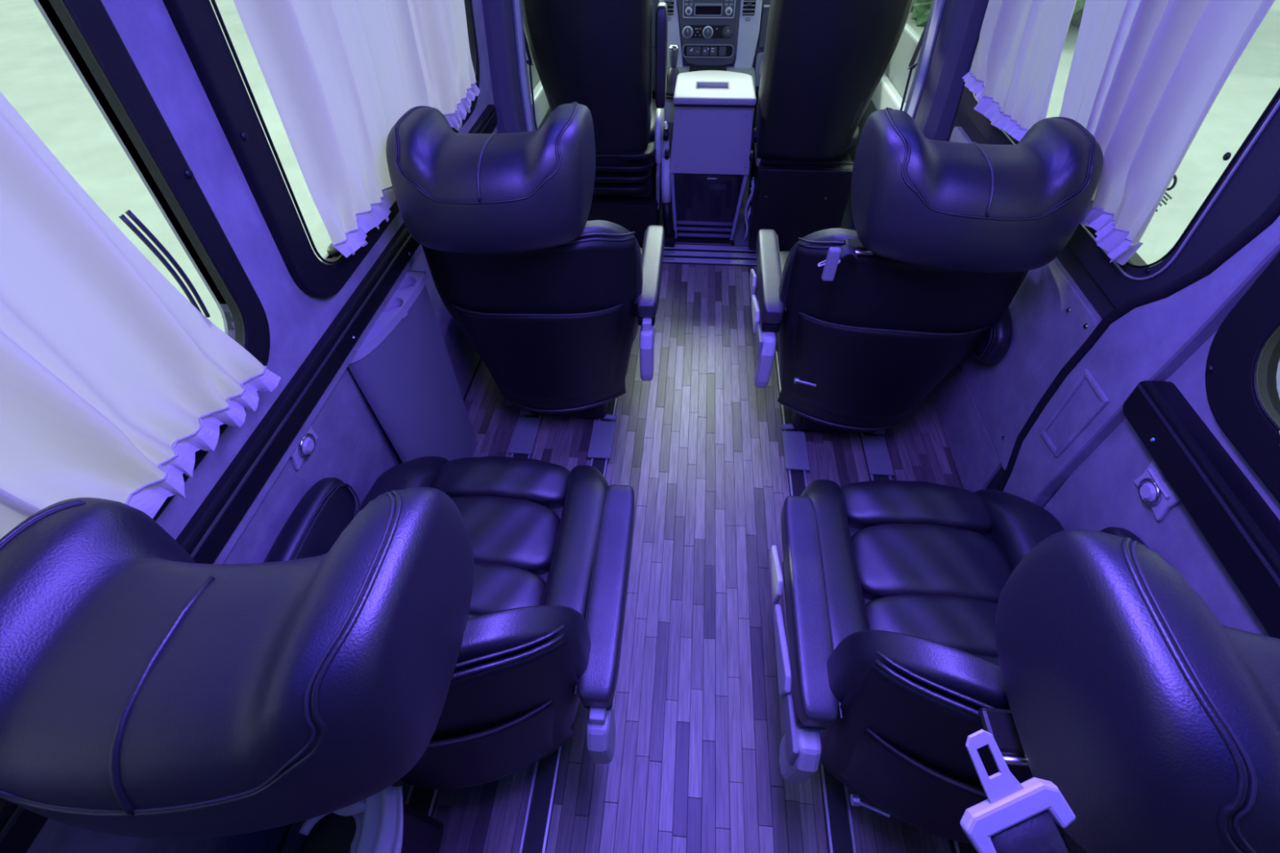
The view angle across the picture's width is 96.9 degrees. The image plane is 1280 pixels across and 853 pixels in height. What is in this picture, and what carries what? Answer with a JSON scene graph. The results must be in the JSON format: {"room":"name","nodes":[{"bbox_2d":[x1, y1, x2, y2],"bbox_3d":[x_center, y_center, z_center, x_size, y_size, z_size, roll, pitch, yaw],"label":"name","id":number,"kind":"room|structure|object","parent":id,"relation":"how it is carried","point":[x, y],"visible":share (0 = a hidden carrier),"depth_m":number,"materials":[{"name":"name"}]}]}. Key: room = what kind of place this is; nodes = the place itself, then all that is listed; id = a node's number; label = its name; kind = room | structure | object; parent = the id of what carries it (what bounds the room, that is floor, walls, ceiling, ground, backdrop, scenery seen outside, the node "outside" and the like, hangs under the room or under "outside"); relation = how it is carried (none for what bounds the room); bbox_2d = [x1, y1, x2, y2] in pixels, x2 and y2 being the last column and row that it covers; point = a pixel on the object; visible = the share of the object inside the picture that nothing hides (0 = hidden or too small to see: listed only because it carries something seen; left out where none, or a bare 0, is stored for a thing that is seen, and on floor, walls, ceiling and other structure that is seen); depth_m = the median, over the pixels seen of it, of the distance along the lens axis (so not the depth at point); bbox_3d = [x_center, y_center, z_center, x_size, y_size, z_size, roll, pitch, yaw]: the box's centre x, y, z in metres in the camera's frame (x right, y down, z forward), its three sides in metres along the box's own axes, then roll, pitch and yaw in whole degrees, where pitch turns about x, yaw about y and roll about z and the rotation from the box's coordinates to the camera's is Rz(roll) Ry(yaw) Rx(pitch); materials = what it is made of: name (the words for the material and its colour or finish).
{"room":"vehicle interior","nodes":[
{"label":"vehicle interior","id":0,"kind":"room"},
{"bbox_2d":[26,0,497,852],"bbox_3d":[-0.803,-0.003,1.098,0.253,1.910,3.720,3,48,4],"label":"wall","id":1,"kind":"structure","parent":0,"point":[353,446],"depth_m":1.12,"materials":[{"name":"plastic"}]},
{"bbox_2d":[38,0,270,520],"bbox_3d":[-0.782,0.201,0.303,0.103,0.795,1.667,3,48,4],"label":"window","id":2,"kind":"structure","parent":1,"relation":"in","point":[88,24],"depth_m":0.83,"materials":[{"name":"black"}]},
{"bbox_2d":[0,91,280,538],"bbox_3d":[-0.733,0.223,0.304,0.117,0.708,1.459,3,48,4],"label":"curtain","id":3,"kind":"object","parent":2,"relation":"hanging from","point":[113,382],"visible":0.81,"depth_m":0.72,"materials":[{"name":"fabric"}]},
{"bbox_2d":[0,104,497,852],"bbox_3d":[-0.772,0.074,1.106,0.083,0.085,3.620,3,48,4],"label":"trim","id":4,"kind":"structure","parent":1,"relation":"attached to","point":[215,520],"depth_m":1.15,"materials":[{"name":"black plastic"}]},
{"bbox_2d":[289,425,318,470],"bbox_3d":[-0.789,0.038,1.328,0.028,0.079,0.103,3,48,4],"label":"anchor","id":5,"kind":"object","parent":1,"relation":"attached to","point":[305,447],"visible":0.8,"depth_m":1.32,"materials":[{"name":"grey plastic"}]},
{"bbox_2d":[162,0,479,297],"bbox_3d":[-0.641,-1.011,1.394,0.104,0.815,1.360,3,48,4],"label":"window","id":6,"kind":"structure","parent":1,"relation":"in","point":[196,23],"depth_m":1.02,"materials":[{"name":"black"}]},
{"bbox_2d":[233,0,428,257],"bbox_3d":[-0.609,-0.808,1.212,0.104,0.694,0.592,3,48,4],"label":"curtain","id":7,"kind":"object","parent":6,"relation":"hanging from","point":[339,75],"visible":0.79,"depth_m":1.18,"materials":[{"name":"fabric"}]},
{"bbox_2d":[407,0,479,130],"bbox_3d":[-0.570,-1.195,1.565,0.103,0.706,0.525,3,48,4],"label":"curtain","id":8,"kind":"object","parent":6,"relation":"hanging from","point":[440,28],"visible":0.88,"depth_m":1.68,"materials":[{"name":"fabric"}]},
{"bbox_2d":[481,0,535,133],"bbox_3d":[-0.558,-1.484,2.407,0.287,1.901,0.360,3,48,4],"label":"trim","id":9,"kind":"structure","parent":1,"relation":"attached to","point":[503,19],"depth_m":2.28,"materials":[{"name":"grey plastic"}]},
{"bbox_2d":[524,30,537,130],"bbox_3d":[-0.521,-1.722,2.519,0.086,1.451,0.104,3,48,4],"label":"belt","id":10,"kind":"object","parent":1,"relation":"hanging from","point":[529,61],"visible":0.61,"depth_m":2.59,"materials":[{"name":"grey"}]},
{"bbox_2d":[275,262,1088,852],"bbox_3d":[0.162,0.675,1.773,2.120,0.051,4.187,3,48,4],"label":"floor","id":11,"kind":"structure","parent":0,"point":[694,767],"depth_m":1.81,"materials":[{"name":"grey"}]},
{"bbox_2d":[347,270,477,462],"bbox_3d":[-0.703,-0.058,1.873,0.104,0.803,0.389,3,48,4],"label":"base cabinet","id":12,"kind":"object","parent":11,"relation":"on","point":[403,368],"visible":0.82,"depth_m":1.73,"materials":[{"name":"grey plastic"}]},
{"bbox_2d":[349,270,427,364],"bbox_3d":[-0.704,-0.314,1.586,0.094,0.033,0.389,3,48,4],"label":"tray","id":13,"kind":"object","parent":12,"relation":"on","point":[413,284],"depth_m":1.59,"materials":[{"name":"grey plastic"}]},
{"bbox_2d":[386,306,408,318],"bbox_3d":[-0.697,-0.322,1.617,0.067,0.002,0.067,3,48,4],"label":"cup holder","id":14,"kind":"object","parent":12,"relation":"on","point":[404,314],"depth_m":1.62,"materials":[{"name":"grey plastic"}]},
{"bbox_2d":[400,285,413,289],"bbox_3d":[-0.688,-0.400,1.687,0.067,0.002,0.067,3,48,4],"label":"cup holder","id":15,"kind":"object","parent":12,"relation":"on","point":[402,287],"depth_m":1.70,"materials":[{"name":"grey plastic"}]},
{"bbox_2d":[404,414,542,817],"bbox_3d":[-0.517,0.546,1.852,0.073,0.026,3.350,3,48,4],"label":"track","id":16,"kind":"object","parent":11,"relation":"on","point":[424,800],"visible":0.02,"depth_m":1.47,"materials":[{"name":"grey metal"}]},
{"bbox_2d":[519,397,617,852],"bbox_3d":[-0.207,0.563,1.830,0.062,0.026,3.350,3,48,4],"label":"track","id":17,"kind":"object","parent":11,"relation":"on","point":[535,833],"visible":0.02,"depth_m":1.47,"materials":[{"name":"grey metal"}]},
{"bbox_2d":[0,456,635,839],"bbox_3d":[-0.417,0.327,1.201,0.778,1.214,0.979,3,48,4],"label":"seat","id":18,"kind":"object","parent":17,"relation":"on","point":[451,630],"visible":1,"depth_m":0.58,"materials":[{"name":"black leather"}]},
{"bbox_2d":[298,786,443,852],"bbox_3d":[-0.566,0.979,1.152,0.230,0.435,0.371,3,48,4],"label":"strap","id":19,"kind":"object","parent":18,"relation":"attached to","point":[381,822],"visible":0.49,"depth_m":1.11,"materials":[{"name":"grey"}]},
{"bbox_2d":[467,613,479,618],"bbox_3d":[-0.427,0.490,1.312,0.392,0.101,0.100,3,48,4],"label":"cushion","id":20,"kind":"object","parent":18,"relation":"on","point":[470,615],"depth_m":1.31,"materials":[{"name":"black leather"}]},
{"bbox_2d":[432,456,569,509],"bbox_3d":[-0.388,0.155,1.621,0.392,0.117,0.162,3,48,4],"label":"cushion","id":21,"kind":"object","parent":18,"relation":"on","point":[546,484],"depth_m":1.56,"materials":[{"name":"black leather"}]},
{"bbox_2d":[450,495,560,575],"bbox_3d":[-0.403,0.285,1.495,0.392,0.101,0.208,3,48,4],"label":"cushion","id":22,"kind":"object","parent":18,"relation":"on","point":[513,533],"depth_m":1.45,"materials":[{"name":"black leather"}]},
{"bbox_2d":[468,561,546,615],"bbox_3d":[-0.418,0.408,1.386,0.392,0.101,0.146,3,48,4],"label":"cushion","id":23,"kind":"object","parent":18,"relation":"on","point":[497,586],"depth_m":1.35,"materials":[{"name":"black leather"}]},
{"bbox_2d":[538,506,563,582],"bbox_3d":[-0.396,0.371,1.526,0.596,0.130,0.570,3,48,4],"label":"cushion","id":24,"kind":"object","parent":18,"relation":"on","point":[558,510],"depth_m":1.55,"materials":[{"name":"black leather"}]},
{"bbox_2d":[386,102,664,458],"bbox_3d":[-0.298,-0.551,1.988,0.745,1.222,0.979,3,48,4],"label":"seat","id":25,"kind":"object","parent":17,"relation":"on","point":[553,301],"visible":1,"depth_m":1.65,"materials":[{"name":"leather"}]},
{"bbox_2d":[638,243,790,266],"bbox_3d":[0.377,-0.966,3.214,0.950,0.040,0.210,3,48,4],"label":"step edge","id":26,"kind":"object","parent":11,"relation":"on","point":[686,254],"visible":0.41,"depth_m":3.19,"materials":[{"name":"grey metal"}]},
{"bbox_2d":[661,120,675,247],"bbox_3d":[0.155,-1.296,3.082,0.090,0.622,0.179,3,48,4],"label":"handbrake","id":27,"kind":"object","parent":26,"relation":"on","point":[669,234],"visible":0.77,"depth_m":3.06,"materials":[{"name":"black plastic"}]},
{"bbox_2d":[774,350,856,852],"bbox_3d":[0.546,0.604,1.778,0.062,0.026,3.350,3,48,4],"label":"track","id":28,"kind":"object","parent":11,"relation":"on","point":[835,797],"visible":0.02,"depth_m":1.45,"materials":[{"name":"grey metal"}]},
{"bbox_2d":[749,106,1103,475],"bbox_3d":[0.784,-0.488,1.909,0.773,1.222,0.979,3,48,4],"label":"seat","id":29,"kind":"object","parent":28,"relation":"on","point":[862,324],"visible":1,"depth_m":1.57,"materials":[{"name":"leather"}]},
{"bbox_2d":[775,337,778,354],"bbox_3d":[0.812,-0.446,2.231,0.596,0.130,0.570,3,48,4],"label":"cushion","id":30,"kind":"object","parent":29,"relation":"on","point":[777,341],"depth_m":2.12,"materials":[{"name":"black leather"}]},
{"bbox_2d":[768,479,1279,852],"bbox_3d":[0.680,0.389,1.117,0.773,1.225,0.992,3,48,4],"label":"seat","id":31,"kind":"object","parent":28,"relation":"on","point":[987,673],"visible":1,"depth_m":0.66,"materials":[{"name":"black leather"}]},
{"bbox_2d":[840,480,992,535],"bbox_3d":[0.738,0.217,1.542,0.392,0.117,0.162,3,48,4],"label":"cushion","id":32,"kind":"object","parent":31,"relation":"on","point":[875,503],"depth_m":1.49,"materials":[{"name":"black leather"}]},
{"bbox_2d":[848,526,991,604],"bbox_3d":[0.710,0.432,1.450,0.596,0.130,0.570,3,48,4],"label":"cushion","id":33,"kind":"object","parent":31,"relation":"on","point":[853,530],"depth_m":1.49,"materials":[{"name":"black leather"}]},
{"bbox_2d":[865,594,997,657],"bbox_3d":[0.708,0.469,1.307,0.392,0.101,0.146,3,48,4],"label":"cushion","id":34,"kind":"object","parent":31,"relation":"on","point":[966,623],"depth_m":1.28,"materials":[{"name":"black leather"}]},
{"bbox_2d":[969,653,999,665],"bbox_3d":[0.698,0.552,1.234,0.392,0.101,0.100,3,48,4],"label":"cushion","id":35,"kind":"object","parent":31,"relation":"on","point":[992,657],"depth_m":1.23,"materials":[{"name":"black leather"}]},
{"bbox_2d":[858,433,977,852],"bbox_3d":[0.855,0.621,1.756,0.073,0.026,3.350,3,48,4],"label":"track","id":36,"kind":"object","parent":11,"relation":"on","point":[957,846],"visible":0.02,"depth_m":1.39,"materials":[{"name":"grey metal"}]},
{"bbox_2d":[652,91,758,150],"bbox_3d":[0.471,-2.370,3.813,1.940,1.050,0.060,3,48,4],"label":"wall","id":37,"kind":"structure","parent":0,"point":[653,92],"depth_m":3.95,"materials":[{"name":"grey plastic"}]},
{"bbox_2d":[525,39,551,129],"bbox_3d":[-0.519,-2.147,3.039,0.100,1.880,1.470,3,48,4],"label":"door","id":38,"kind":"structure","parent":37,"relation":"in","point":[542,108],"depth_m":2.95,"materials":[{"name":"grey"}]},
{"bbox_2d":[848,22,921,199],"bbox_3d":[1.314,-2.046,2.911,0.100,1.880,1.470,3,48,4],"label":"door","id":39,"kind":"structure","parent":37,"relation":"in","point":[890,91],"depth_m":2.85,"materials":[{"name":"grey"}]},
{"bbox_2d":[655,150,856,245],"bbox_3d":[0.423,-1.560,3.763,1.940,0.048,1.420,3,48,4],"label":"floor","id":40,"kind":"structure","parent":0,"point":[847,223],"depth_m":3.44,"materials":[{"name":"grey carpet"}]},
{"bbox_2d":[521,0,669,243],"bbox_3d":[-0.172,-1.760,2.861,0.670,1.480,0.682,3,48,4],"label":"seat","id":41,"kind":"object","parent":40,"relation":"on","point":[597,55],"visible":0.74,"depth_m":2.61,"materials":[{"name":"black leather"}]},
{"bbox_2d":[648,98,657,141],"bbox_3d":[-0.132,-1.658,3.077,0.500,0.120,0.540,3,48,4],"label":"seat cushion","id":42,"kind":"object","parent":41,"relation":"on","point":[651,135],"depth_m":2.93,"materials":[{"name":"black leather"}]},
{"bbox_2d":[652,0,770,207],"bbox_3d":[0.428,-2.056,3.447,1.860,1.080,0.860,3,48,4],"label":"dashboard","id":43,"kind":"object","parent":40,"relation":"on","point":[723,35],"visible":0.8,"depth_m":3.12,"materials":[{"name":"grey plastic"}]},
{"bbox_2d":[662,0,675,20],"bbox_3d":[0.154,-2.262,3.025,0.064,0.164,0.020,3,48,4],"label":"air vent","id":44,"kind":"object","parent":43,"relation":"attached to","point":[670,3],"depth_m":3.05,"materials":[{"name":"grey plastic"}]},
{"bbox_2d":[741,0,756,21],"bbox_3d":[0.579,-2.239,2.995,0.076,0.164,0.020,3,48,4],"label":"air vent","id":45,"kind":"object","parent":43,"relation":"attached to","point":[748,7],"depth_m":3.02,"materials":[{"name":"grey plastic"}]},
{"bbox_2d":[755,51,764,86],"bbox_3d":[0.835,-2.031,3.225,0.355,0.165,0.040,3,48,4],"label":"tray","id":46,"kind":"object","parent":43,"relation":"on","point":[758,55],"depth_m":3.22,"materials":[{"name":"grey plastic"}]},
{"bbox_2d":[760,57,763,73],"bbox_3d":[0.833,-2.050,3.216,0.300,0.085,0.015,3,48,4],"label":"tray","id":47,"kind":"object","parent":43,"relation":"on","point":[761,59],"depth_m":3.21,"materials":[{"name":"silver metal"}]},
{"bbox_2d":[669,70,756,244],"bbox_3d":[0.379,-1.455,3.117,0.420,0.775,0.410,3,48,4],"label":"box","id":48,"kind":"object","parent":40,"relation":"on","point":[711,147],"visible":0.93,"depth_m":2.92,"materials":[{"name":"grey plastic"}]},
{"bbox_2d":[742,177,754,241],"bbox_3d":[0.638,-1.245,3.215,0.071,0.341,0.186,21,52,19],"label":"plastic bag","id":49,"kind":"object","parent":40,"relation":"on","point":[748,207],"visible":0.39,"depth_m":3.17,"materials":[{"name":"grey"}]},
{"bbox_2d":[747,0,913,249],"bbox_3d":[0.865,-1.701,2.786,0.589,1.480,0.688,3,48,4],"label":"passenger seat","id":50,"kind":"object","parent":40,"relation":"on","point":[824,62],"visible":1,"depth_m":2.59,"materials":[{"name":"black leather"}]},
{"bbox_2d":[847,125,859,151],"bbox_3d":[0.884,-1.602,3.006,0.500,0.120,0.540,3,48,4],"label":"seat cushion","id":51,"kind":"object","parent":50,"relation":"on","point":[854,140],"depth_m":2.84,"materials":[{"name":"black leather"}]},
{"bbox_2d":[1003,215,1279,636],"bbox_3d":[1.084,0.100,0.967,0.270,1.910,3.720,3,48,4],"label":"wall","id":52,"kind":"structure","parent":0,"point":[1082,458],"depth_m":1.22,"materials":[{"name":"plastic"}]},
{"bbox_2d":[903,0,988,141],"bbox_3d":[1.192,-1.388,2.286,0.287,1.901,0.360,3,48,4],"label":"pillar","id":53,"kind":"structure","parent":52,"relation":"attached to","point":[953,27],"depth_m":2.15,"materials":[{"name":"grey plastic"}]},
{"bbox_2d":[899,21,927,110],"bbox_3d":[1.198,-1.627,2.399,0.086,1.451,0.104,3,48,4],"label":"belt","id":54,"kind":"object","parent":53,"relation":"hanging from","point":[911,65],"visible":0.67,"depth_m":2.44,"materials":[{"name":"grey"}]},
{"bbox_2d":[929,0,1146,492],"bbox_3d":[1.169,-0.689,1.670,0.183,1.910,1.560,3,48,4],"label":"wall panel","id":55,"kind":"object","parent":52,"relation":"in","point":[982,408],"depth_m":1.72,"materials":[{"name":"grey plastic"}]},
{"bbox_2d":[964,0,1279,308],"bbox_3d":[1.099,-0.970,1.322,0.092,0.895,1.455,3,48,4],"label":"window","id":56,"kind":"structure","parent":55,"relation":"attached to","point":[1250,182],"depth_m":1.06,"materials":[{"name":"grey"}]},
{"bbox_2d":[961,0,1076,142],"bbox_3d":[1.077,-1.206,1.527,0.108,0.726,0.678,3,48,4],"label":"curtain","id":57,"kind":"object","parent":56,"relation":"hanging from","point":[1012,73],"visible":0.91,"depth_m":1.64,"materials":[{"name":"fabric"}]},
{"bbox_2d":[1155,174,1177,212],"bbox_3d":[1.075,-0.477,1.161,0.009,0.074,0.042,3,48,4],"label":"print","id":58,"kind":"object","parent":56,"relation":"attached to","point":[1175,177],"visible":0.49,"depth_m":1.15,"materials":[{"name":"grey"}]},
{"bbox_2d":[1058,0,1275,265],"bbox_3d":[1.033,-0.829,1.180,0.110,0.709,0.684,3,48,4],"label":"curtain","id":59,"kind":"object","parent":56,"relation":"hanging from","point":[1144,77],"visible":0.74,"depth_m":1.14,"materials":[{"name":"fabric"}]},
{"bbox_2d":[996,192,1279,491],"bbox_3d":[1.074,-0.030,1.419,0.101,1.412,0.264,24,53,21],"label":"trim","id":60,"kind":"structure","parent":52,"relation":"attached to","point":[1272,212],"depth_m":1.17,"materials":[{"name":"black rubber"}]},
{"bbox_2d":[1133,459,1181,520],"bbox_3d":[1.074,0.132,1.182,0.028,0.079,0.103,3,48,4],"label":"anchor","id":61,"kind":"object","parent":52,"relation":"attached to","point":[1154,490],"visible":0.9,"depth_m":1.17,"materials":[{"name":"grey plastic"}]},
{"bbox_2d":[1122,380,1279,639],"bbox_3d":[0.985,0.725,0.490,0.096,0.097,2.140,3,48,4],"label":"trim","id":62,"kind":"structure","parent":52,"relation":"attached to","point":[1242,530],"depth_m":1.00,"materials":[{"name":"black plastic"}]},
{"bbox_2d":[1204,251,1279,503],"bbox_3d":[0.945,0.275,0.218,0.105,0.820,1.743,3,48,4],"label":"window","id":63,"kind":"structure","parent":52,"relation":"in","point":[1243,357],"depth_m":0.94,"materials":[{"name":"black"}]},
{"label":"outside","id":64,"kind":"structure","parent":0,"visible":0},
{"bbox_2d":[0,0,1279,332],"bbox_3d":[0.373,-0.591,3.817,28.000,0.020,34.000,3,48,4],"label":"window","id":65,"kind":"structure","parent":64,"point":[37,77],"depth_m":6.30,"materials":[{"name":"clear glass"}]},
{"bbox_2d":[910,0,1085,26],"bbox_3d":[5.627,-7.196,8.241,3.636,2.830,3.831,3,48,4],"label":"hedge","id":66,"kind":"object","parent":65,"relation":"on","point":[920,9],"visible":0.2,"depth_m":8.48,"materials":[{"name":"green plant"}]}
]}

